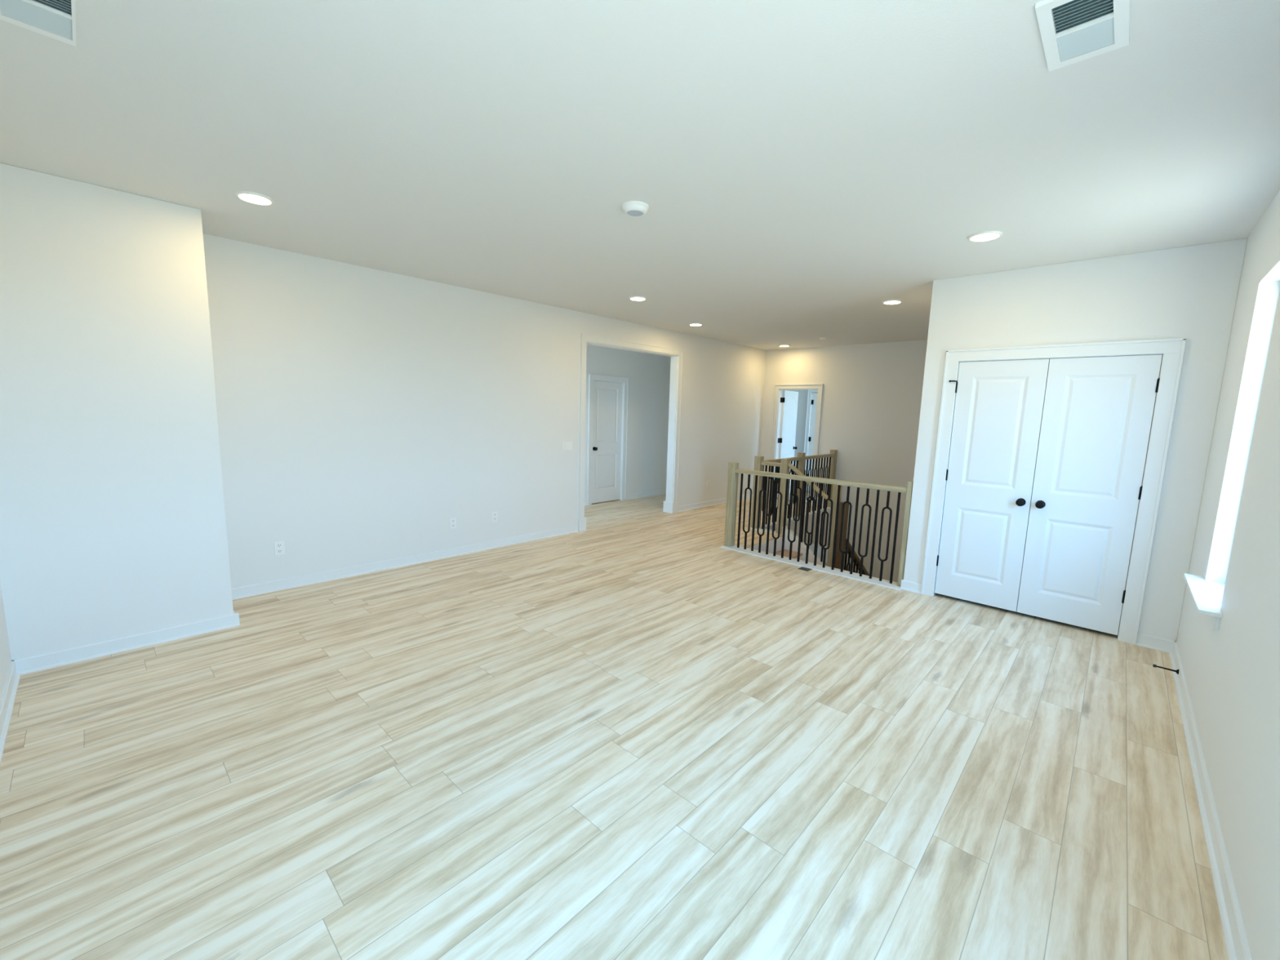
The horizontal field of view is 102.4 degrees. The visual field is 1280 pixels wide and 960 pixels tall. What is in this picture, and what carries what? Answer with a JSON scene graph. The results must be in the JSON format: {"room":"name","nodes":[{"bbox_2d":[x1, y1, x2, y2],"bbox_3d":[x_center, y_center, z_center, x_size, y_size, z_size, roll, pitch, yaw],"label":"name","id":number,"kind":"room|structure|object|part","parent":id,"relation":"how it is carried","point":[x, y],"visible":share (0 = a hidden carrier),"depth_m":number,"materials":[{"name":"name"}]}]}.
{"room":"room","nodes":[
{"label":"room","id":0,"kind":"room"},
{"bbox_2d":[0,582,11,701],"bbox_3d":[-1.713,0.015,0.985,4.941,2.740,0.130,9,10,42],"label":"wall","id":1,"kind":"structure","parent":0,"point":[5,653],"depth_m":2.72,"materials":[{"name":"paint"}]},
{"bbox_2d":[0,660,20,764],"bbox_3d":[-1.744,1.317,1.263,4.811,0.085,0.027,9,10,42],"label":"baseboard","id":2,"kind":"structure","parent":1,"relation":"attached to","point":[9,694],"depth_m":2.55,"materials":[{"name":"paint"}]},
{"bbox_2d":[0,162,233,660],"bbox_3d":[-3.449,-0.341,3.262,0.745,2.740,1.116,9,10,42],"label":"wall","id":3,"kind":"structure","parent":0,"point":[113,518],"depth_m":3.02,"materials":[{"name":"paint"}]},
{"bbox_2d":[203,233,766,588],"bbox_3d":[-0.506,-0.737,6.832,0.130,2.740,8.350,9,10,42],"label":"wall","id":4,"kind":"structure","parent":0,"point":[362,411],"depth_m":4.86,"materials":[{"name":"paint"}]},
{"bbox_2d":[273,540,284,555],"bbox_3d":[-2.986,0.565,4.264,0.010,0.116,0.072,9,10,42],"label":"wall outlet","id":5,"kind":"object","parent":4,"relation":"attached to","point":[279,548],"visible":1,"depth_m":4.26,"materials":[{"name":"white plastic"}]},
{"bbox_2d":[12,493,752,675],"bbox_3d":[-0.609,0.661,6.380,0.642,0.085,9.106,9,10,42],"label":"baseboard","id":6,"kind":"structure","parent":4,"relation":"attached to","point":[305,580],"depth_m":4.11,"materials":[{"name":"paint"}]},
{"bbox_2d":[449,517,456,528],"bbox_3d":[-1.949,0.451,5.366,0.010,0.116,0.072,9,10,42],"label":"wall outlet","id":7,"kind":"object","parent":4,"relation":"attached to","point":[453,520],"visible":1,"depth_m":5.36,"materials":[{"name":"white plastic"}]},
{"bbox_2d":[491,511,497,522],"bbox_3d":[-1.614,0.408,5.721,0.010,0.116,0.072,9,10,42],"label":"wall outlet","id":8,"kind":"object","parent":4,"relation":"attached to","point":[494,514],"visible":1,"depth_m":5.72,"materials":[{"name":"white plastic"}]},
{"bbox_2d":[577,333,683,531],"bbox_3d":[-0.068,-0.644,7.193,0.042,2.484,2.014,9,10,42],"label":"trim","id":9,"kind":"structure","parent":4,"relation":"attached to","point":[584,338],"depth_m":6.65,"materials":[{"name":"paint"}]},
{"bbox_2d":[706,480,709,488],"bbox_3d":[1.138,0.071,8.638,0.010,0.116,0.072,9,10,42],"label":"wall outlet","id":10,"kind":"object","parent":4,"relation":"attached to","point":[707,482],"visible":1,"depth_m":8.63,"materials":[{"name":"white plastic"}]},
{"bbox_2d":[0,491,1228,959],"bbox_3d":[1.101,0.854,5.702,7.018,0.020,10.692,9,10,42],"label":"floor","id":11,"kind":"structure","parent":0,"point":[633,735],"depth_m":2.20,"materials":[{"name":"brown wood"}]},
{"bbox_2d":[760,457,790,533],"bbox_3d":[1.782,0.199,6.887,0.388,1.000,0.092,9,10,42],"label":"guard","id":12,"kind":"object","parent":11,"relation":"on","point":[784,468],"visible":0.72,"depth_m":6.80,"materials":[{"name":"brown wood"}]},
{"bbox_3d":[1.760,-0.214,6.863,0.298,0.047,0.062,9,10,42],"label":"handrail","id":13,"kind":"part","parent":12,"relation":"part of","materials":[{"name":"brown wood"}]},
{"bbox_3d":[1.890,0.215,6.787,0.092,1.000,0.092,9,10,42],"label":"newel post","id":14,"kind":"part","parent":12,"relation":"part of","materials":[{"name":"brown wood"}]},
{"bbox_2d":[748,524,827,565],"bbox_3d":[2.993,2.006,6.885,1.807,2.746,3.440,9,10,42],"label":"staircase","id":15,"kind":"structure","parent":11,"relation":"attached to","point":[779,541],"depth_m":6.60,"materials":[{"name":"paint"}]},
{"bbox_2d":[787,462,842,567],"bbox_3d":[2.181,0.562,6.584,0.688,1.524,0.108,8,10,41],"label":"stair railing","id":16,"kind":"object","parent":15,"relation":"on","point":[834,495],"visible":0.62,"depth_m":6.46,"materials":[{"name":"brown wood"}]},
{"bbox_3d":[2.155,0.030,6.531,0.599,0.457,0.062,9,10,42],"label":"handrail","id":17,"kind":"part","parent":16,"relation":"part of","materials":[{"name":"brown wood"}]},
{"bbox_3d":[2.411,0.682,6.409,0.085,1.345,0.085,9,10,42],"label":"newel post","id":18,"kind":"part","parent":16,"relation":"part of","materials":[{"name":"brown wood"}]},
{"bbox_2d":[834,501,869,575],"bbox_3d":[3.157,1.492,7.173,0.108,2.620,2.108,9,10,42],"label":"stair railing","id":19,"kind":"object","parent":15,"relation":"on","point":[856,561],"visible":0.09,"depth_m":6.33,"materials":[{"name":"black metal"}]},
{"bbox_3d":[2.479,0.816,6.345,0.085,1.100,0.085,9,10,42],"label":"newel post","id":20,"kind":"part","parent":19,"relation":"part of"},
{"bbox_3d":[3.199,1.400,7.183,0.080,1.527,2.020,9,10,42],"label":"handrail","id":21,"kind":"part","parent":19,"relation":"part of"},
{"bbox_2d":[797,566,812,571],"bbox_3d":[1.695,0.914,5.289,0.112,0.004,0.112,9,10,42],"label":"floor vent","id":22,"kind":"object","parent":11,"relation":"in","point":[802,568],"visible":1,"depth_m":5.28,"materials":[{"name":"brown metal"}]},
{"bbox_2d":[720,545,901,590],"bbox_3d":[1.729,0.948,5.461,1.970,0.132,0.190,9,10,42],"label":"trim","id":23,"kind":"structure","parent":11,"relation":"on","point":[885,583],"depth_m":5.31,"materials":[{"name":"paint"}]},
{"bbox_2d":[724,462,913,586],"bbox_3d":[1.756,0.392,5.402,1.966,0.988,0.092,9,10,42],"label":"guard","id":24,"kind":"object","parent":23,"relation":"on","point":[734,470],"visible":0.99,"depth_m":5.33,"materials":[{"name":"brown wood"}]},
{"bbox_3d":[1.073,0.286,6.035,0.092,0.986,0.092,9,10,42],"label":"newel post","id":25,"kind":"part","parent":24,"relation":"part of","materials":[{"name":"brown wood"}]},
{"bbox_3d":[1.785,-0.007,5.332,1.834,0.047,0.062,9,10,42],"label":"handrail","id":26,"kind":"part","parent":24,"relation":"part of","materials":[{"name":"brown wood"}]},
{"bbox_3d":[2.457,0.498,4.754,0.045,0.986,0.075,9,10,42],"label":"newel post","id":27,"kind":"part","parent":24,"relation":"part of","materials":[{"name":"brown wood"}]},
{"bbox_2d":[584,344,671,500],"bbox_3d":[-0.735,-0.965,8.475,0.130,2.740,6.244,9,10,42],"label":"wall","id":28,"kind":"structure","parent":0,"point":[648,375],"depth_m":9.20,"materials":[{"name":"paint"}]},
{"bbox_2d":[591,380,622,503],"bbox_3d":[-0.550,-0.629,8.650,0.099,2.015,0.690,9,10,42],"label":"door","id":29,"kind":"structure","parent":28,"relation":"in","point":[607,396],"depth_m":8.66,"materials":[{"name":"paint"}]},
{"bbox_2d":[586,373,628,505],"bbox_3d":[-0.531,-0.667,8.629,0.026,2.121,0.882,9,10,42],"label":"trim","id":30,"kind":"structure","parent":28,"relation":"attached to","point":[592,377],"depth_m":8.46,"materials":[{"name":"paint"}]},
{"bbox_2d":[584,488,666,506],"bbox_3d":[-0.760,0.364,8.552,0.027,0.085,6.114,9,10,42],"label":"baseboard","id":31,"kind":"structure","parent":28,"relation":"attached to","point":[635,495],"depth_m":9.43,"materials":[{"name":"paint"}]},
{"bbox_2d":[0,0,1279,350],"bbox_3d":[1.195,-1.919,5.323,6.988,0.100,10.702,9,10,42],"label":"ceiling","id":32,"kind":"structure","parent":0,"point":[801,168],"depth_m":2.23,"materials":[{"name":"paint"}]},
{"bbox_2d":[0,0,75,46],"bbox_3d":[-1.836,-1.441,1.546,0.362,0.012,0.190,9,10,42],"label":"ceiling vent","id":33,"kind":"object","parent":32,"relation":"in","point":[53,19],"visible":1,"depth_m":1.61,"materials":[{"name":"metal"}]},
{"bbox_2d":[235,191,274,205],"bbox_3d":[-2.258,-1.651,3.019,0.184,0.013,0.184,9,10,42],"label":"recessed light","id":34,"kind":"object","parent":32,"relation":"in","point":[247,196],"visible":1,"depth_m":3.00,"materials":[{"name":"white plastic"}]},
{"bbox_2d":[622,200,648,216],"bbox_3d":[-0.027,-1.569,2.992,0.156,0.042,0.156,9,10,42],"label":"smoke detector","id":35,"kind":"object","parent":32,"relation":"attached to","point":[632,208],"visible":1,"depth_m":2.95,"materials":[{"name":"white plastic"}]},
{"bbox_2d":[626,209,643,216],"bbox_3d":[-0.028,-1.551,2.995,0.093,0.006,0.093,9,10,42],"label":"grille","id":36,"kind":"object","parent":35,"relation":"attached to","point":[630,212],"depth_m":2.98,"materials":[{"name":"grey plastic"}]},
{"bbox_2d":[629,296,646,301],"bbox_3d":[-0.022,-1.911,5.426,0.184,0.013,0.184,9,10,42],"label":"recessed light","id":37,"kind":"object","parent":32,"relation":"in","point":[632,298],"visible":1,"depth_m":5.39,"materials":[{"name":"white plastic"}]},
{"bbox_2d":[688,323,702,326],"bbox_3d":[0.752,-2.091,6.928,0.184,0.013,0.184,9,10,42],"label":"recessed light","id":38,"kind":"object","parent":32,"relation":"in","point":[690,324],"visible":1,"depth_m":6.88,"materials":[{"name":"white plastic"}]},
{"bbox_2d":[778,344,790,346],"bbox_3d":[2.471,-2.295,8.808,0.184,0.013,0.184,9,10,42],"label":"recessed light","id":39,"kind":"object","parent":32,"relation":"in","point":[782,345],"visible":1,"depth_m":8.75,"materials":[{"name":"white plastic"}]},
{"bbox_2d":[882,299,902,304],"bbox_3d":[2.572,-1.813,5.247,0.184,0.013,0.184,9,10,42],"label":"recessed light","id":40,"kind":"object","parent":32,"relation":"in","point":[890,301],"visible":1,"depth_m":5.23,"materials":[{"name":"white plastic"}]},
{"bbox_2d":[968,230,1002,241],"bbox_3d":[2.212,-1.561,3.302,0.184,0.013,0.184,9,10,42],"label":"recessed light","id":41,"kind":"object","parent":32,"relation":"in","point":[984,236],"visible":1,"depth_m":3.28,"materials":[{"name":"white plastic"}]},
{"bbox_2d":[1035,0,1129,71],"bbox_3d":[1.317,-1.348,1.526,0.196,0.012,0.362,9,10,42],"label":"ceiling vent","id":42,"kind":"object","parent":32,"relation":"in","point":[1072,31],"visible":1,"depth_m":1.53,"materials":[{"name":"metal"}]},
{"bbox_2d":[749,511,830,552],"bbox_3d":[2.195,2.078,7.720,0.502,2.879,3.549,9,10,42],"label":"wall","id":43,"kind":"structure","parent":0,"point":[810,520],"depth_m":8.40,"materials":[{"name":"paint"}]},
{"bbox_2d":[750,506,831,533],"bbox_3d":[2.563,0.614,7.859,0.505,0.062,2.614,9,10,42],"label":"trim","id":44,"kind":"structure","parent":43,"relation":"attached to","point":[828,508],"depth_m":7.72,"materials":[{"name":"paint"}]},
{"bbox_2d":[751,449,837,528],"bbox_3d":[2.448,0.075,7.945,0.092,1.000,2.557,9,10,42],"label":"guard","id":45,"kind":"object","parent":44,"relation":"on","point":[801,459],"visible":0.5,"depth_m":7.89,"materials":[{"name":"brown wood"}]},
{"bbox_3d":[1.605,0.172,7.051,0.092,1.000,0.092,9,10,42],"label":"newel post","id":46,"kind":"part","parent":45,"relation":"part of","materials":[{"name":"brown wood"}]},
{"bbox_3d":[2.046,-0.285,7.451,0.062,0.047,1.167,9,10,42],"label":"handrail","id":47,"kind":"part","parent":45,"relation":"part of","materials":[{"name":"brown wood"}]},
{"bbox_3d":[2.463,0.074,7.961,0.092,1.000,0.092,9,10,42],"label":"newel post","id":48,"kind":"part","parent":45,"relation":"part of","materials":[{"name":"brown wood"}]},
{"bbox_3d":[2.888,-0.381,8.345,0.062,0.047,1.122,9,10,42],"label":"handrail","id":49,"kind":"part","parent":45,"relation":"part of","materials":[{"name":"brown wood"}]},
{"bbox_3d":[3.290,-0.021,8.839,0.092,1.000,0.092,9,10,42],"label":"newel post","id":50,"kind":"part","parent":45,"relation":"part of","materials":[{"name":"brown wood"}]},
{"bbox_2d":[778,390,812,486],"bbox_3d":[3.898,-1.058,10.146,4.350,2.740,0.120,9,10,42],"label":"wall","id":51,"kind":"structure","parent":0,"point":[802,394],"depth_m":10.60,"materials":[{"name":"paint"}]},
{"bbox_2d":[803,390,817,475],"bbox_3d":[3.699,-0.759,10.263,0.882,2.106,0.030,9,10,42],"label":"trim","id":52,"kind":"structure","parent":51,"relation":"attached to","point":[810,392],"depth_m":10.48,"materials":[{"name":"paint"}]},
{"bbox_2d":[806,392,817,491],"bbox_3d":[3.720,-0.726,10.298,0.736,2.008,0.048,9,10,42],"label":"door","id":53,"kind":"structure","parent":51,"relation":"in","point":[814,401],"depth_m":10.46,"materials":[{"name":"paint"}]},
{"bbox_2d":[760,339,927,582],"bbox_3d":[3.643,0.590,8.723,3.924,5.640,0.120,9,10,42],"label":"wall","id":54,"kind":"structure","parent":0,"point":[872,396],"depth_m":8.44,"materials":[{"name":"paint"}]},
{"bbox_2d":[777,390,798,497],"bbox_3d":[2.838,-0.696,9.907,0.163,2.003,0.730,7,10,36],"label":"door","id":55,"kind":"structure","parent":54,"relation":"in","point":[790,398],"depth_m":9.81,"materials":[{"name":"paint"}]},
{"bbox_2d":[768,383,823,504],"bbox_3d":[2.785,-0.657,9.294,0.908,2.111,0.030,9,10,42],"label":"trim","id":56,"kind":"structure","parent":54,"relation":"attached to","point":[820,386],"depth_m":9.12,"materials":[{"name":"paint"}]},
{"bbox_2d":[903,238,1247,641],"bbox_3d":[3.152,-0.257,4.033,1.762,2.740,0.115,9,10,42],"label":"wall","id":57,"kind":"structure","parent":0,"point":[1190,292],"depth_m":3.60,"materials":[{"name":"paint"}]},
{"bbox_2d":[934,358,1049,611],"bbox_3d":[2.841,0.039,4.264,0.652,2.015,0.099,9,10,42],"label":"door","id":58,"kind":"structure","parent":57,"relation":"in","point":[998,409],"depth_m":4.24,"materials":[{"name":"paint"}]},
{"bbox_3d":[3.020,0.179,4.087,0.062,0.062,0.064,9,10,42],"label":"knob","id":59,"kind":"part","parent":58,"relation":"part of","materials":[{"name":"black metal"}]},
{"bbox_2d":[900,579,1175,653],"bbox_3d":[3.061,1.063,4.163,1.775,0.085,0.027,9,10,42],"label":"baseboard","id":60,"kind":"structure","parent":57,"relation":"attached to","point":[1164,645],"depth_m":3.66,"materials":[{"name":"paint"}]},
{"bbox_2d":[920,337,1186,644],"bbox_3d":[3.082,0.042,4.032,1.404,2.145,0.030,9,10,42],"label":"trim","id":61,"kind":"structure","parent":57,"relation":"attached to","point":[1173,349],"depth_m":3.68,"materials":[{"name":"paint"}]},
{"bbox_2d":[1016,354,1162,635],"bbox_3d":[3.306,0.110,3.834,0.615,2.015,0.099,9,10,42],"label":"door","id":62,"kind":"structure","parent":57,"relation":"in","point":[1097,415],"depth_m":3.83,"materials":[{"name":"paint"}]},
{"bbox_3d":[3.111,0.193,4.003,0.062,0.062,0.064,9,10,42],"label":"knob","id":63,"kind":"part","parent":62,"relation":"part of","materials":[{"name":"black metal"}]},
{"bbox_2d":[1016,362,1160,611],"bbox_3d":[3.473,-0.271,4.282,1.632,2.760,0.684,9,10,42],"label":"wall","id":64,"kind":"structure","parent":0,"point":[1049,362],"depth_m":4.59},
{"bbox_2d":[1176,189,1279,959],"bbox_3d":[2.207,0.036,1.660,0.130,2.740,6.466,9,10,42],"label":"wall","id":65,"kind":"structure","parent":0,"point":[1232,672],"depth_m":2.03,"materials":[{"name":"paint"}]},
{"bbox_2d":[1152,664,1178,674],"bbox_3d":[3.308,1.187,3.240,0.115,0.032,0.032,9,10,42],"label":"door stop","id":66,"kind":"object","parent":65,"relation":"attached to","point":[1153,665],"visible":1,"depth_m":3.23,"materials":[{"name":"black metal"}]},
{"bbox_2d":[1168,641,1252,959],"bbox_3d":[1.849,1.372,1.611,0.027,0.085,5.436,9,10,42],"label":"baseboard","id":67,"kind":"structure","parent":65,"relation":"attached to","point":[1237,945],"depth_m":1.94,"materials":[{"name":"paint"}]},
{"bbox_2d":[1183,258,1279,630],"bbox_3d":[3.012,-0.165,2.554,0.208,1.715,0.820,9,10,42],"label":"window","id":68,"kind":"structure","parent":65,"relation":"in","point":[1206,594],"depth_m":2.75,"materials":[{"name":"glass"}]},
{"bbox_3d":[2.970,0.597,2.675,0.154,0.020,0.820,9,10,42],"label":"sill","id":69,"kind":"part","parent":68,"relation":"part of","materials":[{"name":"paint"}]}
]}

